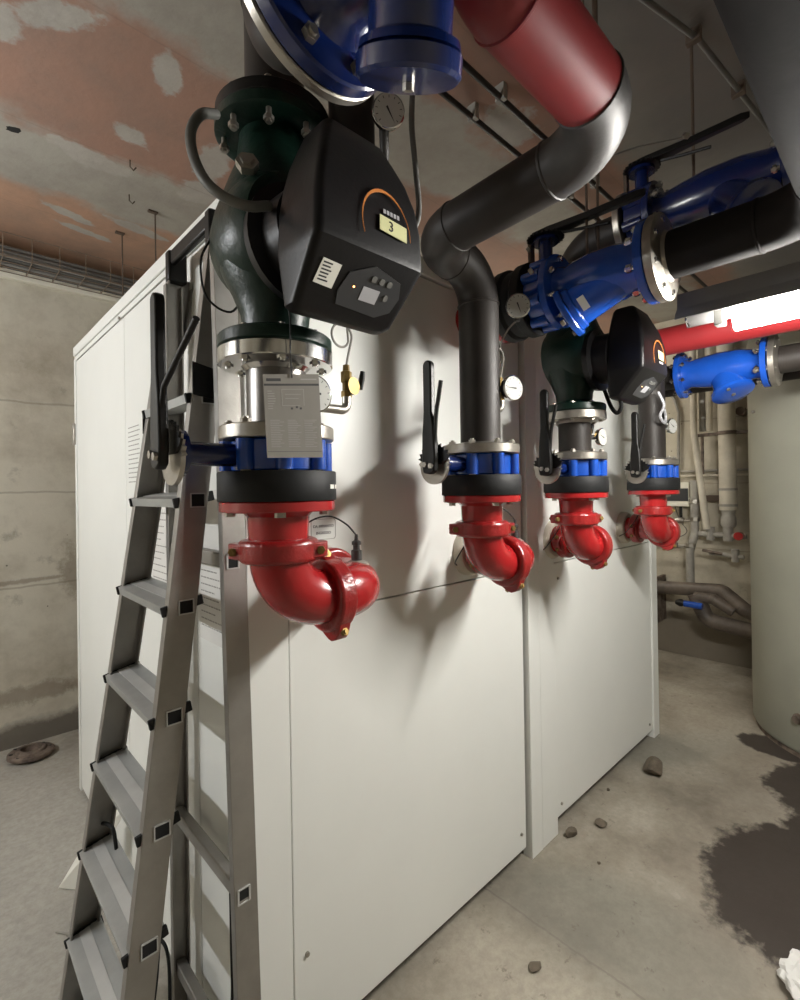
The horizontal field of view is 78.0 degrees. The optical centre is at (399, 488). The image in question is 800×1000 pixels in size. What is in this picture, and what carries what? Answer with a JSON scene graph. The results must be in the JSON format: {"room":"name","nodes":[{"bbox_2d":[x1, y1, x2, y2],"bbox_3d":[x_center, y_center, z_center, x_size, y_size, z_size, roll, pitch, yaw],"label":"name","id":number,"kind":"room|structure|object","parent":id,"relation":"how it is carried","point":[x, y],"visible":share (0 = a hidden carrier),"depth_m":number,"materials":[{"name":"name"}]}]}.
{"room":"mechanical room","nodes":[
{"label":"mechanical room","id":0,"kind":"room"},
{"bbox_2d":[0,278,114,751],"bbox_3d":[-1.749,0.040,3.650,7.700,3.000,0.200,-1,0,-44],"label":"wall","id":1,"kind":"structure","parent":0,"point":[40,328],"depth_m":3.05,"materials":[{"name":"concrete"}]},
{"bbox_2d":[0,267,121,303],"bbox_3d":[-1.702,-1.298,3.547,7.250,0.075,0.050,-1,0,-44],"label":"trim","id":2,"kind":"structure","parent":1,"relation":"attached to","point":[4,275],"depth_m":3.09,"materials":[{"name":"beige plastic"}]},
{"bbox_2d":[0,230,146,298],"bbox_3d":[-1.599,-1.338,3.416,7.180,0.144,0.282,-1,0,-44],"label":"cable tray","id":3,"kind":"object","parent":1,"relation":"attached to","point":[1,260],"visible":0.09,"depth_m":2.95,"materials":[{"name":"grey metal"}]},
{"bbox_2d":[0,265,121,295],"bbox_3d":[-1.790,-1.290,3.313,6.600,0.025,0.033,-1,0,-44],"label":"cable","id":4,"kind":"object","parent":3,"relation":"in","point":[3,265],"visible":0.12,"depth_m":3.03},
{"bbox_2d":[1,262,125,293],"bbox_3d":[-1.761,-1.290,3.283,6.600,0.025,0.033,-1,0,-44],"label":"cable","id":5,"kind":"object","parent":3,"relation":"in","point":[2,263],"visible":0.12,"depth_m":2.99,"materials":[{"name":"grey plastic"}]},
{"bbox_2d":[0,259,127,291],"bbox_3d":[-1.732,-1.291,3.252,6.600,0.025,0.033,-1,0,-44],"label":"cable","id":6,"kind":"object","parent":3,"relation":"in","point":[0,259],"visible":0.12,"depth_m":2.96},
{"bbox_2d":[0,256,129,289],"bbox_3d":[-1.703,-1.291,3.222,6.600,0.025,0.033,-1,0,-44],"label":"cable","id":7,"kind":"object","parent":3,"relation":"in","point":[4,258],"visible":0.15,"depth_m":2.93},
{"bbox_2d":[0,251,132,285],"bbox_3d":[-1.704,-1.315,3.222,6.600,0.025,0.033,-1,0,-44],"label":"cable","id":8,"kind":"object","parent":7,"relation":"on","point":[0,251],"visible":0.07,"depth_m":2.93,"materials":[{"name":"grey plastic"}]},
{"bbox_2d":[0,247,134,282],"bbox_3d":[-1.704,-1.339,3.222,6.600,0.025,0.033,-1,0,-44],"label":"cable","id":9,"kind":"object","parent":8,"relation":"on","point":[0,247],"visible":0.07,"depth_m":2.93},
{"bbox_2d":[0,253,131,287],"bbox_3d":[-1.674,-1.292,3.191,6.600,0.025,0.033,-1,0,-44],"label":"cable","id":10,"kind":"object","parent":3,"relation":"in","point":[0,253],"visible":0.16,"depth_m":2.90,"materials":[{"name":"grey plastic"}]},
{"bbox_2d":[0,248,134,284],"bbox_3d":[-1.675,-1.316,3.191,6.600,0.025,0.033,-1,0,-44],"label":"cable","id":11,"kind":"object","parent":10,"relation":"on","point":[4,250],"visible":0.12,"depth_m":2.90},
{"bbox_2d":[0,244,137,282],"bbox_3d":[-1.675,-1.340,3.192,6.600,0.025,0.033,-1,0,-44],"label":"cable","id":12,"kind":"object","parent":11,"relation":"on","point":[4,246],"visible":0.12,"depth_m":2.91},
{"bbox_2d":[0,649,799,999],"bbox_3d":[0.378,1.559,1.436,7.700,0.120,6.400,-1,0,-44],"label":"floor","id":13,"kind":"structure","parent":0,"point":[693,893],"depth_m":1.88,"materials":[{"name":"concrete"}]},
{"bbox_2d":[6,742,54,763],"bbox_3d":[-2.128,1.513,2.849,0.224,0.050,0.224,-1,0,-44],"label":"flange","id":14,"kind":"object","parent":13,"relation":"on","point":[30,752],"visible":1,"depth_m":2.81,"materials":[{"name":"metal"}]},
{"bbox_2d":[59,810,121,889],"bbox_3d":[-1.133,1.323,1.879,0.345,0.396,0.060,-1,0,12],"label":"sheet offcut","id":15,"kind":"object","parent":13,"relation":"on","point":[69,882],"visible":0.21,"depth_m":1.88,"materials":[{"name":"white"}]},
{"bbox_2d":[59,208,260,999],"bbox_3d":[-0.645,0.427,1.249,0.328,2.175,0.648,-1,0,-44],"label":"step ladder","id":16,"kind":"object","parent":13,"relation":"on","point":[153,803],"visible":0.89,"depth_m":1.15,"materials":[{"name":"metal"}]},
{"bbox_2d":[101,821,117,849],"bbox_3d":[-0.805,0.963,1.371,0.084,0.071,0.012,-1,0,33],"label":"cord","id":17,"kind":"object","parent":16,"relation":"on","point":[103,823],"visible":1,"depth_m":1.36,"materials":[{"name":"black rubber"}]},
{"bbox_2d":[140,935,157,961],"bbox_3d":[-0.544,0.997,1.072,0.035,0.034,0.004,-1,0,-44],"label":"socket","id":18,"kind":"object","parent":16,"relation":"attached to","point":[149,943],"depth_m":1.07,"materials":[{"name":"plastic"}]},
{"bbox_2d":[153,819,170,842],"bbox_3d":[-0.525,0.754,1.090,0.035,0.034,0.004,-1,0,-44],"label":"socket","id":19,"kind":"object","parent":16,"relation":"attached to","point":[161,827],"depth_m":1.09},
{"bbox_2d":[166,707,182,726],"bbox_3d":[-0.506,0.511,1.109,0.035,0.034,0.004,-1,0,-44],"label":"socket","id":20,"kind":"object","parent":16,"relation":"attached to","point":[174,715],"depth_m":1.11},
{"bbox_2d":[178,598,194,615],"bbox_3d":[-0.487,0.269,1.127,0.035,0.034,0.004,-1,0,-44],"label":"socket","id":21,"kind":"object","parent":16,"relation":"attached to","point":[186,606],"depth_m":1.13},
{"bbox_2d":[190,493,205,507],"bbox_3d":[-0.469,0.026,1.145,0.035,0.034,0.004,-1,0,-44],"label":"end cap","id":22,"kind":"object","parent":16,"relation":"attached to","point":[197,500],"depth_m":1.15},
{"bbox_2d":[229,893,233,999],"bbox_3d":[-0.433,1.224,1.143,0.097,0.567,0.026,-1,0,-10],"label":"cord","id":23,"kind":"object","parent":16,"relation":"hanging from","point":[231,962],"visible":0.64,"depth_m":1.14,"materials":[{"name":"black rubber"}]},
{"bbox_2d":[226,554,239,569],"bbox_3d":[-0.381,0.165,1.125,0.031,0.034,0.004,-1,0,-44],"label":"socket","id":24,"kind":"object","parent":16,"relation":"attached to","point":[230,564],"depth_m":1.12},
{"bbox_2d":[237,884,250,906],"bbox_3d":[-0.349,0.909,1.106,0.031,0.034,0.004,-1,0,-44],"label":"socket","id":25,"kind":"object","parent":16,"relation":"attached to","point":[243,890],"depth_m":1.11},
{"bbox_2d":[161,939,171,999],"bbox_3d":[-0.624,1.345,1.307,0.024,0.280,0.098,-1,0,-44],"label":"cord","id":26,"kind":"object","parent":13,"relation":"on","point":[163,942],"visible":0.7,"depth_m":1.30,"materials":[{"name":"black rubber"}]},
{"bbox_2d":[72,198,658,999],"bbox_3d":[-0.052,0.380,2.765,2.669,2.262,1.894,-1,0,-44],"label":"tall cabinet","id":27,"kind":"object","parent":13,"relation":"on","point":[401,762],"visible":0.6,"depth_m":1.62,"materials":[{"name":"grey"}]},
{"bbox_2d":[152,507,166,582],"bbox_3d":[-0.769,0.220,1.601,0.002,0.355,0.215,-1,0,-44],"label":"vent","id":28,"kind":"object","parent":27,"relation":"attached to","point":[159,570],"visible":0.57,"depth_m":1.61,"materials":[{"name":"white metal"}]},
{"bbox_2d":[199,490,221,647],"bbox_3d":[-0.500,0.207,1.319,0.002,0.410,0.185,-1,0,-44],"label":"vent","id":29,"kind":"object","parent":27,"relation":"attached to","point":[209,581],"visible":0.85,"depth_m":1.32,"materials":[{"name":"white metal"}]},
{"bbox_2d":[219,500,379,640],"bbox_3d":[-0.186,0.172,1.113,0.267,0.298,0.517,-1,0,11],"label":"pipe","id":30,"kind":"object","parent":27,"relation":"attached to","point":[306,580],"visible":0.96,"depth_m":0.94,"materials":[{"name":"metal"}]},
{"bbox_2d":[216,470,335,501],"bbox_3d":[-0.240,-0.005,0.973,0.227,0.056,0.227,-1,0,-44],"label":"joint","id":31,"kind":"object","parent":30,"relation":"on","point":[242,485],"visible":0.99,"depth_m":0.87,"materials":[{"name":"black"}]},
{"bbox_2d":[147,292,331,484],"bbox_3d":[-0.283,-0.166,0.906,0.215,0.318,0.372,-1,0,31],"label":"valve","id":32,"kind":"object","parent":31,"relation":"on","point":[171,451],"visible":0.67,"depth_m":0.82,"materials":[{"name":"blue paint"}]},
{"bbox_2d":[217,321,333,469],"bbox_3d":[-0.243,-0.162,0.973,0.220,0.276,0.220,-1,0,-44],"label":"spool","id":33,"kind":"object","parent":32,"relation":"on","point":[250,358],"visible":0.56,"depth_m":0.91,"materials":[{"name":"metal"}]},
{"bbox_2d":[209,88,420,353],"bbox_3d":[-0.180,-0.487,0.918,0.400,0.437,0.241,-1,0,40],"label":"pump","id":34,"kind":"object","parent":33,"relation":"on","point":[338,244],"visible":0.92,"depth_m":0.84,"materials":[{"name":"green paint"}]},
{"bbox_2d":[199,238,236,312],"bbox_3d":[-0.343,-0.413,0.960,0.090,0.139,0.007,-1,0,-37],"label":"wire","id":35,"kind":"object","parent":34,"relation":"attached to","point":[208,242],"visible":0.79,"depth_m":0.94,"materials":[{"name":"black rubber"}]},
{"bbox_2d":[185,107,272,212],"bbox_3d":[-0.288,-0.552,0.800,0.129,0.223,0.100,-1,0,25],"label":"conduit","id":36,"kind":"object","parent":34,"relation":"attached to","point":[201,114],"visible":1,"depth_m":0.78,"materials":[{"name":"grey"}]},
{"bbox_2d":[215,21,328,153],"bbox_3d":[-0.255,-1.067,0.979,0.220,0.822,0.220,-1,0,-44],"label":"pipe","id":37,"kind":"object","parent":34,"relation":"on","point":[257,73],"visible":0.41,"depth_m":0.90,"materials":[{"name":"metal"}]},
{"bbox_2d":[263,310,322,457],"bbox_3d":[-0.199,-0.238,0.869,0.107,0.372,0.055,-1,0,-44],"label":"tag","id":38,"kind":"object","parent":34,"relation":"hanging from","point":[291,401],"visible":0.93,"depth_m":0.85,"materials":[{"name":"paper"}]},
{"bbox_2d":[267,379,316,446],"bbox_3d":[-0.184,-0.134,0.854,0.093,0.127,0.005,-1,0,-39],"label":"print","id":39,"kind":"object","parent":38,"relation":"on","point":[291,403],"depth_m":0.85,"materials":[{"name":"grey"}]},
{"bbox_2d":[319,376,331,411],"bbox_3d":[-0.176,-0.182,0.962,0.072,0.072,0.055,-1,0,-44],"label":"thermometer","id":40,"kind":"object","parent":33,"relation":"attached to","point":[325,391],"visible":0.42,"depth_m":0.95,"materials":[{"name":"silver metal"}]},
{"bbox_2d":[323,325,364,413],"bbox_3d":[-0.139,-0.359,1.060,0.133,0.393,0.077,-1,0,-12],"label":"gauge siphon","id":41,"kind":"object","parent":33,"relation":"attached to","point":[350,385],"visible":0.78,"depth_m":1.08,"materials":[{"name":"metal"}]},
{"bbox_2d":[309,515,368,564],"bbox_3d":[-0.198,0.165,1.141,0.234,0.208,0.148,-1,0,21],"label":"sensor","id":42,"kind":"object","parent":30,"relation":"attached to","point":[356,553],"visible":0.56,"depth_m":1.14,"materials":[{"name":"grey"}]},
{"bbox_2d":[455,310,508,343],"bbox_3d":[0.295,-0.599,1.712,0.220,0.220,0.184,-1,0,-44],"label":"stub","id":43,"kind":"object","parent":27,"relation":"attached to","point":[456,317],"visible":0.04,"depth_m":1.73,"materials":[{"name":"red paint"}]},
{"bbox_2d":[494,262,546,342],"bbox_3d":[0.398,-0.601,1.605,0.227,0.227,0.108,-1,0,-44],"label":"joint","id":44,"kind":"object","parent":43,"relation":"attached to","point":[508,283],"visible":0.41,"depth_m":1.55,"materials":[{"name":"black"}]},
{"bbox_2d":[443,495,533,592],"bbox_3d":[0.288,0.166,1.565,0.267,0.298,0.517,-1,0,11],"label":"pipe","id":45,"kind":"object","parent":27,"relation":"attached to","point":[489,551],"visible":0.99,"depth_m":1.39,"materials":[{"name":"metal"}]},
{"bbox_2d":[442,474,521,495],"bbox_3d":[0.234,-0.011,1.425,0.227,0.056,0.227,-1,0,-44],"label":"joint","id":46,"kind":"object","parent":45,"relation":"on","point":[479,484],"visible":0.94,"depth_m":1.32,"materials":[{"name":"black"}]},
{"bbox_2d":[418,360,518,483],"bbox_3d":[0.183,-0.172,1.379,0.338,0.318,0.203,-1,0,-44],"label":"valve","id":47,"kind":"object","parent":46,"relation":"on","point":[436,464],"visible":0.86,"depth_m":1.27,"materials":[{"name":"blue paint"}]},
{"bbox_2d":[421,0,631,474],"bbox_3d":[0.230,-0.758,1.044,0.367,1.454,0.984,-1,0,2],"label":"pipe","id":48,"kind":"object","parent":47,"relation":"on","point":[556,50],"visible":0.93,"depth_m":0.95,"materials":[{"name":"metal"}]},
{"bbox_2d":[499,322,515,412],"bbox_3d":[0.290,-0.367,1.488,0.131,0.270,0.082,-1,0,-9],"label":"gauge siphon","id":49,"kind":"object","parent":48,"relation":"attached to","point":[502,399],"visible":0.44,"depth_m":1.51,"materials":[{"name":"metal"}]},
{"bbox_2d":[505,293,530,321],"bbox_3d":[0.346,-0.534,1.453,0.072,0.076,0.032,-1,0,5],"label":"pressure gauge","id":50,"kind":"object","parent":49,"relation":"attached to","point":[518,305],"visible":1,"depth_m":1.44,"materials":[{"name":"silver metal"}]},
{"bbox_2d":[500,375,522,400],"bbox_3d":[0.314,-0.288,1.416,0.085,0.074,0.043,-1,0,-6],"label":"thermometer","id":51,"kind":"object","parent":48,"relation":"attached to","point":[511,388],"visible":0.98,"depth_m":1.41,"materials":[{"name":"silver metal"}]},
{"bbox_2d":[454,508,523,565],"bbox_3d":[0.276,0.159,1.593,0.234,0.208,0.148,-1,0,21],"label":"sensor","id":52,"kind":"object","parent":45,"relation":"attached to","point":[516,533],"visible":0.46,"depth_m":1.59,"materials":[{"name":"grey"}]},
{"bbox_2d":[543,492,612,569],"bbox_3d":[0.700,0.161,1.957,0.267,0.298,0.517,-1,0,11],"label":"pipe","id":53,"kind":"object","parent":27,"relation":"attached to","point":[579,535],"visible":0.98,"depth_m":1.79,"materials":[{"name":"metal"}]},
{"bbox_2d":[543,476,608,492],"bbox_3d":[0.645,-0.016,1.816,0.227,0.056,0.227,-1,0,-44],"label":"joint","id":54,"kind":"object","parent":53,"relation":"on","point":[574,484],"visible":0.8,"depth_m":1.72,"materials":[{"name":"black"}]},
{"bbox_2d":[533,389,606,483],"bbox_3d":[0.594,-0.177,1.770,0.338,0.318,0.203,-1,0,-44],"label":"valve","id":55,"kind":"object","parent":54,"relation":"on","point":[548,468],"visible":0.91,"depth_m":1.66,"materials":[{"name":"blue paint"}]},
{"bbox_2d":[549,400,607,476],"bbox_3d":[0.643,-0.173,1.817,0.220,0.276,0.220,-1,0,-44],"label":"spool","id":56,"kind":"object","parent":55,"relation":"on","point":[574,425],"visible":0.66,"depth_m":1.76,"materials":[{"name":"metal"}]},
{"bbox_2d":[591,428,606,445],"bbox_3d":[0.736,-0.195,1.859,0.115,0.068,0.039,-1,0,-18],"label":"thermometer","id":57,"kind":"object","parent":56,"relation":"attached to","point":[600,437],"visible":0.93,"depth_m":1.85,"materials":[{"name":"silver metal"}]},
{"bbox_2d":[541,306,666,412],"bbox_3d":[0.709,-0.498,1.764,0.403,0.437,0.245,-1,0,38],"label":"pump","id":58,"kind":"object","parent":56,"relation":"on","point":[629,360],"visible":0.79,"depth_m":1.68,"materials":[{"name":"green paint"}]},
{"bbox_2d":[563,193,626,262],"bbox_3d":[0.668,-0.853,1.781,0.220,0.273,0.325,-1,0,-44],"label":"pipe","id":59,"kind":"object","parent":58,"relation":"on","point":[612,233],"visible":0.16,"depth_m":1.69,"materials":[{"name":"black paint"}]},
{"bbox_2d":[621,111,749,237],"bbox_3d":[0.887,-0.935,1.551,0.203,0.306,0.355,-1,0,-44],"label":"valve","id":60,"kind":"object","parent":59,"relation":"attached to","point":[639,171],"visible":0.52,"depth_m":1.57,"materials":[{"name":"blue paint"}]},
{"bbox_2d":[640,132,789,228],"bbox_3d":[0.881,-0.847,1.366,0.484,0.292,0.473,-1,0,-44],"label":"strainer","id":61,"kind":"object","parent":60,"relation":"attached to","point":[741,179],"visible":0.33,"depth_m":1.41,"materials":[{"name":"blue paint"}]},
{"bbox_2d":[603,389,623,414],"bbox_3d":[0.739,-0.373,1.768,0.057,0.230,0.170,-1,0,-4],"label":"cable","id":62,"kind":"object","parent":58,"relation":"attached to","point":[616,412],"visible":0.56,"depth_m":1.76,"materials":[{"name":"black rubber"}]},
{"bbox_2d":[607,366,674,393],"bbox_3d":[1.227,-0.541,2.504,0.115,0.115,0.320,-1,0,-44],"label":"pipe","id":63,"kind":"object","parent":27,"relation":"attached to","point":[668,386],"visible":0.02,"depth_m":2.37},
{"bbox_2d":[616,490,680,549],"bbox_3d":[1.255,0.154,2.486,0.267,0.298,0.517,-1,0,11],"label":"pipe","id":64,"kind":"object","parent":27,"relation":"attached to","point":[653,524],"visible":0.99,"depth_m":2.34,"materials":[{"name":"metal"}]},
{"bbox_2d":[627,478,680,489],"bbox_3d":[1.201,-0.023,2.345,0.227,0.056,0.227,-1,0,-44],"label":"joint","id":65,"kind":"object","parent":64,"relation":"on","point":[648,483],"visible":0.71,"depth_m":2.25,"materials":[{"name":"black"}]},
{"bbox_2d":[624,412,678,483],"bbox_3d":[1.150,-0.184,2.299,0.338,0.318,0.203,-1,0,-44],"label":"valve","id":66,"kind":"object","parent":65,"relation":"on","point":[637,471],"visible":0.94,"depth_m":2.19,"materials":[{"name":"blue paint"}]},
{"bbox_2d":[627,318,799,477],"bbox_3d":[1.949,-0.379,1.434,0.387,0.644,2.580,-1,0,-44],"label":"pipe","id":67,"kind":"object","parent":66,"relation":"on","point":[679,338],"visible":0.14,"depth_m":2.04,"materials":[{"name":"metal"}]},
{"bbox_2d":[657,391,666,423],"bbox_3d":[1.199,-0.369,2.253,0.082,0.148,0.032,-1,0,-44],"label":"gauge","id":68,"kind":"object","parent":67,"relation":"attached to","point":[663,409],"visible":1,"depth_m":2.24,"materials":[{"name":"grey"}]},
{"bbox_2d":[666,418,676,433],"bbox_3d":[1.304,-0.312,2.436,0.182,0.076,0.032,-1,0,-33],"label":"thermometer","id":69,"kind":"object","parent":67,"relation":"attached to","point":[671,425],"visible":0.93,"depth_m":2.45,"materials":[{"name":"silver metal"}]},
{"bbox_2d":[669,336,771,419],"bbox_3d":[1.552,-0.494,2.237,0.332,0.322,0.521,-1,0,-44],"label":"strainer","id":70,"kind":"object","parent":67,"relation":"attached to","point":[730,374],"visible":0.89,"depth_m":2.19,"materials":[{"name":"blue paint"}]},
{"bbox_2d":[752,334,799,386],"bbox_3d":[2.275,-0.561,1.403,0.216,0.216,2.080,-1,0,-44],"label":"pipe","id":71,"kind":"object","parent":70,"relation":"attached to","point":[780,359],"visible":0.91,"depth_m":2.05,"materials":[{"name":"metal"}]},
{"bbox_2d":[665,371,799,396],"bbox_3d":[2.097,-0.565,2.214,0.060,0.060,3.500,-1,0,-44],"label":"pipe","id":72,"kind":"object","parent":27,"relation":"attached to","point":[795,375],"visible":0.02,"depth_m":2.64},
{"bbox_2d":[529,961,540,972],"bbox_3d":[0.423,1.492,1.544,0.044,0.015,0.036,-1,0,-1],"label":"lump","id":73,"kind":"object","parent":13,"relation":"on","point":[534,966],"visible":1,"depth_m":1.54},
{"bbox_2d":[643,756,662,775],"bbox_3d":[1.325,1.447,2.581,0.112,0.084,0.095,-1,0,-44],"label":"lump","id":74,"kind":"object","parent":13,"relation":"on","point":[653,764],"visible":1,"depth_m":2.56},
{"bbox_2d":[746,330,799,757],"bbox_3d":[2.739,0.217,2.833,1.210,2.500,1.200,-1,0,-44],"label":"storage tank","id":75,"kind":"object","parent":13,"relation":"on","point":[774,426],"visible":0.74,"depth_m":2.82,"materials":[{"name":"metal"}]},
{"bbox_2d":[777,948,799,999],"bbox_3d":[1.198,1.443,1.457,0.178,0.085,0.142,-1,0,-44],"label":"crumpled tissue","id":76,"kind":"object","parent":13,"relation":"on","point":[788,972],"visible":1,"depth_m":1.46,"materials":[{"name":"white paper"}]},
{"bbox_2d":[0,0,799,333],"bbox_3d":[0.329,-1.560,1.447,7.700,0.120,6.400,-1,0,-44],"label":"ceiling","id":77,"kind":"structure","parent":0,"point":[91,88],"depth_m":2.01,"materials":[{"name":"paint"}]},
{"bbox_2d":[240,0,371,105],"bbox_3d":[-0.161,-0.995,0.687,0.229,0.972,0.156,-1,0,-44],"label":"flange","id":78,"kind":"object","parent":77,"relation":"hanging from","point":[269,48],"visible":0.37,"depth_m":0.63,"materials":[{"name":"metal"}]},
{"bbox_2d":[256,0,462,98],"bbox_3d":[0.012,-0.598,0.510,0.230,0.287,0.363,-1,0,-44],"label":"strainer","id":79,"kind":"object","parent":78,"relation":"attached to","point":[355,49],"visible":0.99,"depth_m":0.57,"materials":[{"name":"blue paint"}]},
{"bbox_2d":[328,94,374,144],"bbox_3d":[-0.101,-0.983,0.992,0.092,0.995,0.092,-1,0,-44],"label":"pipe","id":80,"kind":"object","parent":77,"relation":"hanging from","point":[358,118],"visible":0.02,"depth_m":0.95,"materials":[{"name":"metal"}]},
{"bbox_2d":[372,92,404,161],"bbox_3d":[-0.018,-0.650,0.932,0.060,0.134,0.093,-1,0,5],"label":"pressure gauge","id":81,"kind":"object","parent":80,"relation":"attached to","point":[388,110],"visible":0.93,"depth_m":0.90,"materials":[{"name":"silver metal"}]},
{"bbox_2d":[409,95,421,226],"bbox_3d":[0.024,-0.641,0.982,0.041,0.313,0.027,-1,0,-14],"label":"conduit","id":82,"kind":"object","parent":80,"relation":"attached to","point":[412,97],"visible":0.72,"depth_m":0.97,"materials":[{"name":"grey"}]},
{"bbox_2d":[438,92,687,292],"bbox_3d":[0.430,-1.469,2.067,5.500,0.061,0.040,-1,0,-44],"label":"conduit pipe","id":83,"kind":"object","parent":77,"relation":"attached to","point":[471,112],"visible":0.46,"depth_m":1.95,"materials":[{"name":"black metal"}]},
{"bbox_2d":[462,59,707,286],"bbox_3d":[0.520,-1.471,1.972,5.500,0.061,0.040,-1,0,-44],"label":"conduit pipe","id":84,"kind":"object","parent":77,"relation":"attached to","point":[499,92],"visible":0.56,"depth_m":1.85,"materials":[{"name":"black metal"}]},
{"bbox_2d":[582,0,588,253],"bbox_3d":[0.542,-1.089,1.447,0.008,0.830,0.008,-1,0,-44],"label":"rod","id":85,"kind":"object","parent":77,"relation":"hanging from","point":[586,189],"visible":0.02,"depth_m":1.44,"materials":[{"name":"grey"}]},
{"bbox_2d":[526,218,659,335],"bbox_3d":[0.566,-0.599,1.442,0.442,0.302,0.386,-1,0,-44],"label":"strainer","id":86,"kind":"object","parent":85,"relation":"hanging from","point":[574,294],"visible":0.84,"depth_m":1.37,"materials":[{"name":"blue paint"}]},
{"bbox_2d":[520,188,645,332],"bbox_3d":[0.540,-0.655,1.455,0.203,0.306,0.355,-1,0,-44],"label":"valve","id":87,"kind":"object","parent":86,"relation":"attached to","point":[546,238],"visible":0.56,"depth_m":1.49,"materials":[{"name":"blue paint"}]},
{"bbox_2d":[624,0,799,303],"bbox_3d":[-0.163,-0.597,0.244,2.911,0.222,0.478,-1,0,-44],"label":"pipe","id":88,"kind":"object","parent":86,"relation":"attached to","point":[764,35],"visible":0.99,"depth_m":1.04,"materials":[{"name":"metal"}]},
{"bbox_2d":[596,174,599,248],"bbox_3d":[0.577,-1.089,1.453,0.008,0.830,0.008,-1,0,-44],"label":"rod","id":89,"kind":"object","parent":77,"relation":"hanging from","point":[597,175],"visible":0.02,"depth_m":1.45,"materials":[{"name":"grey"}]},
{"bbox_2d":[690,46,694,175],"bbox_3d":[0.969,-1.225,1.635,0.009,0.570,0.009,-1,0,24],"label":"rod","id":90,"kind":"object","parent":77,"relation":"hanging from","point":[691,47],"visible":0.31,"depth_m":1.63,"materials":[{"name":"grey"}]},
{"bbox_2d":[613,135,691,155],"bbox_3d":[0.725,-1.086,1.614,0.494,0.166,0.016,-1,0,-6],"label":"wire","id":91,"kind":"object","parent":90,"relation":"hanging from","point":[678,138],"visible":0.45,"depth_m":1.62,"materials":[{"name":"grey"}]},
{"bbox_2d":[639,0,770,135],"bbox_3d":[1.455,-1.494,2.002,4.131,0.045,0.071,-1,0,-37],"label":"conduit pipe","id":92,"kind":"object","parent":77,"relation":"attached to","point":[693,35],"visible":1,"depth_m":1.65,"materials":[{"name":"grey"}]},
{"bbox_2d":[674,262,799,330],"bbox_3d":[1.110,-0.977,1.156,0.116,1.074,0.838,-1,0,-44],"label":"lamp","id":93,"kind":"object","parent":77,"relation":"hanging from","point":[770,296],"visible":1,"depth_m":1.32,"materials":[{"name":"grey"}]},
{"bbox_2d":[654,318,751,668],"bbox_3d":[3.119,-0.035,3.902,0.200,3.000,6.150,-1,0,-44],"label":"wall","id":94,"kind":"structure","parent":0,"point":[681,632],"depth_m":4.26,"materials":[{"name":"concrete"}]},
{"bbox_2d":[657,574,665,621],"bbox_3d":[2.311,0.979,4.409,0.290,0.400,0.025,-1,0,-44],"label":"bracket","id":95,"kind":"object","parent":94,"relation":"attached to","point":[661,598],"visible":0.45,"depth_m":4.42,"materials":[{"name":"metal"}]},
{"bbox_2d":[671,396,679,477],"bbox_3d":[2.424,-0.478,4.438,0.024,0.831,0.177,-1,0,-44],"label":"conduit","id":96,"kind":"object","parent":94,"relation":"attached to","point":[672,397],"visible":0.83,"depth_m":4.38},
{"bbox_2d":[667,482,689,505],"bbox_3d":[2.426,0.047,4.398,0.122,0.210,0.295,-1,0,-44],"label":"control box","id":97,"kind":"object","parent":94,"relation":"attached to","point":[682,499],"visible":0.34,"depth_m":4.29,"materials":[{"name":"beige plastic"}]},
{"bbox_2d":[689,350,709,529],"bbox_3d":[2.505,-0.543,4.135,0.052,1.763,0.144,-1,0,-31],"label":"pipe","id":98,"kind":"object","parent":94,"relation":"attached to","point":[693,398],"visible":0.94,"depth_m":4.13,"materials":[{"name":"plastic"}]},
{"bbox_2d":[657,581,751,638],"bbox_3d":[2.403,0.967,4.098,0.198,0.399,1.260,-1,0,-44],"label":"pipe","id":99,"kind":"object","parent":94,"relation":"attached to","point":[720,596],"visible":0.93,"depth_m":3.90,"materials":[{"name":"brown paint"}]},
{"bbox_2d":[675,599,702,609],"bbox_3d":[2.339,0.932,4.001,0.060,0.062,0.196,-1,0,-44],"label":"valve","id":100,"kind":"object","parent":99,"relation":"attached to","point":[680,602],"visible":1,"depth_m":3.98,"materials":[{"name":"blue paint"}]},
{"bbox_2d":[685,480,699,581],"bbox_3d":[2.482,0.401,4.189,0.122,0.950,0.080,-1,0,-7],"label":"pipe","id":101,"kind":"object","parent":99,"relation":"attached to","point":[694,518],"visible":0.97,"depth_m":4.16,"materials":[{"name":"metal"}]},
{"bbox_2d":[697,526,746,561],"bbox_3d":[2.611,0.443,4.032,0.135,0.280,0.351,-1,0,-44],"label":"manifold","id":102,"kind":"object","parent":101,"relation":"attached to","point":[727,534],"visible":0.97,"depth_m":3.99,"materials":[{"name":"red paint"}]},
{"bbox_2d":[706,495,718,500],"bbox_3d":[2.678,0.098,4.157,0.090,0.150,0.170,-1,0,-44],"label":"wall bracket","id":103,"kind":"object","parent":94,"relation":"attached to","point":[708,497],"visible":0.19,"depth_m":4.15,"materials":[{"name":"brown"}]},
{"bbox_2d":[716,343,737,527],"bbox_3d":[2.668,-0.583,4.035,0.134,1.790,0.134,-1,0,-44],"label":"insulated pipe","id":104,"kind":"object","parent":103,"relation":"attached to","point":[727,462],"visible":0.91,"depth_m":3.99,"materials":[{"name":"plastic"}]},
{"bbox_2d":[698,430,747,436],"bbox_3d":[2.653,-0.458,4.053,0.140,0.030,0.400,-1,0,-44],"label":"clamp","id":105,"kind":"object","parent":104,"relation":"attached to","point":[717,433],"visible":0.84,"depth_m":3.99,"materials":[{"name":"metal"}]},
{"bbox_2d":[698,348,705,431],"bbox_3d":[2.552,-0.981,4.181,0.048,0.990,0.048,-1,0,-44],"label":"pipe","id":106,"kind":"object","parent":105,"relation":"attached to","point":[702,411],"visible":0.34,"depth_m":4.16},
{"bbox_2d":[706,347,712,430],"bbox_3d":[2.592,-0.981,4.139,0.048,0.991,0.063,-1,0,-44],"label":"pipe","id":107,"kind":"object","parent":105,"relation":"attached to","point":[709,404],"visible":0.34,"depth_m":4.12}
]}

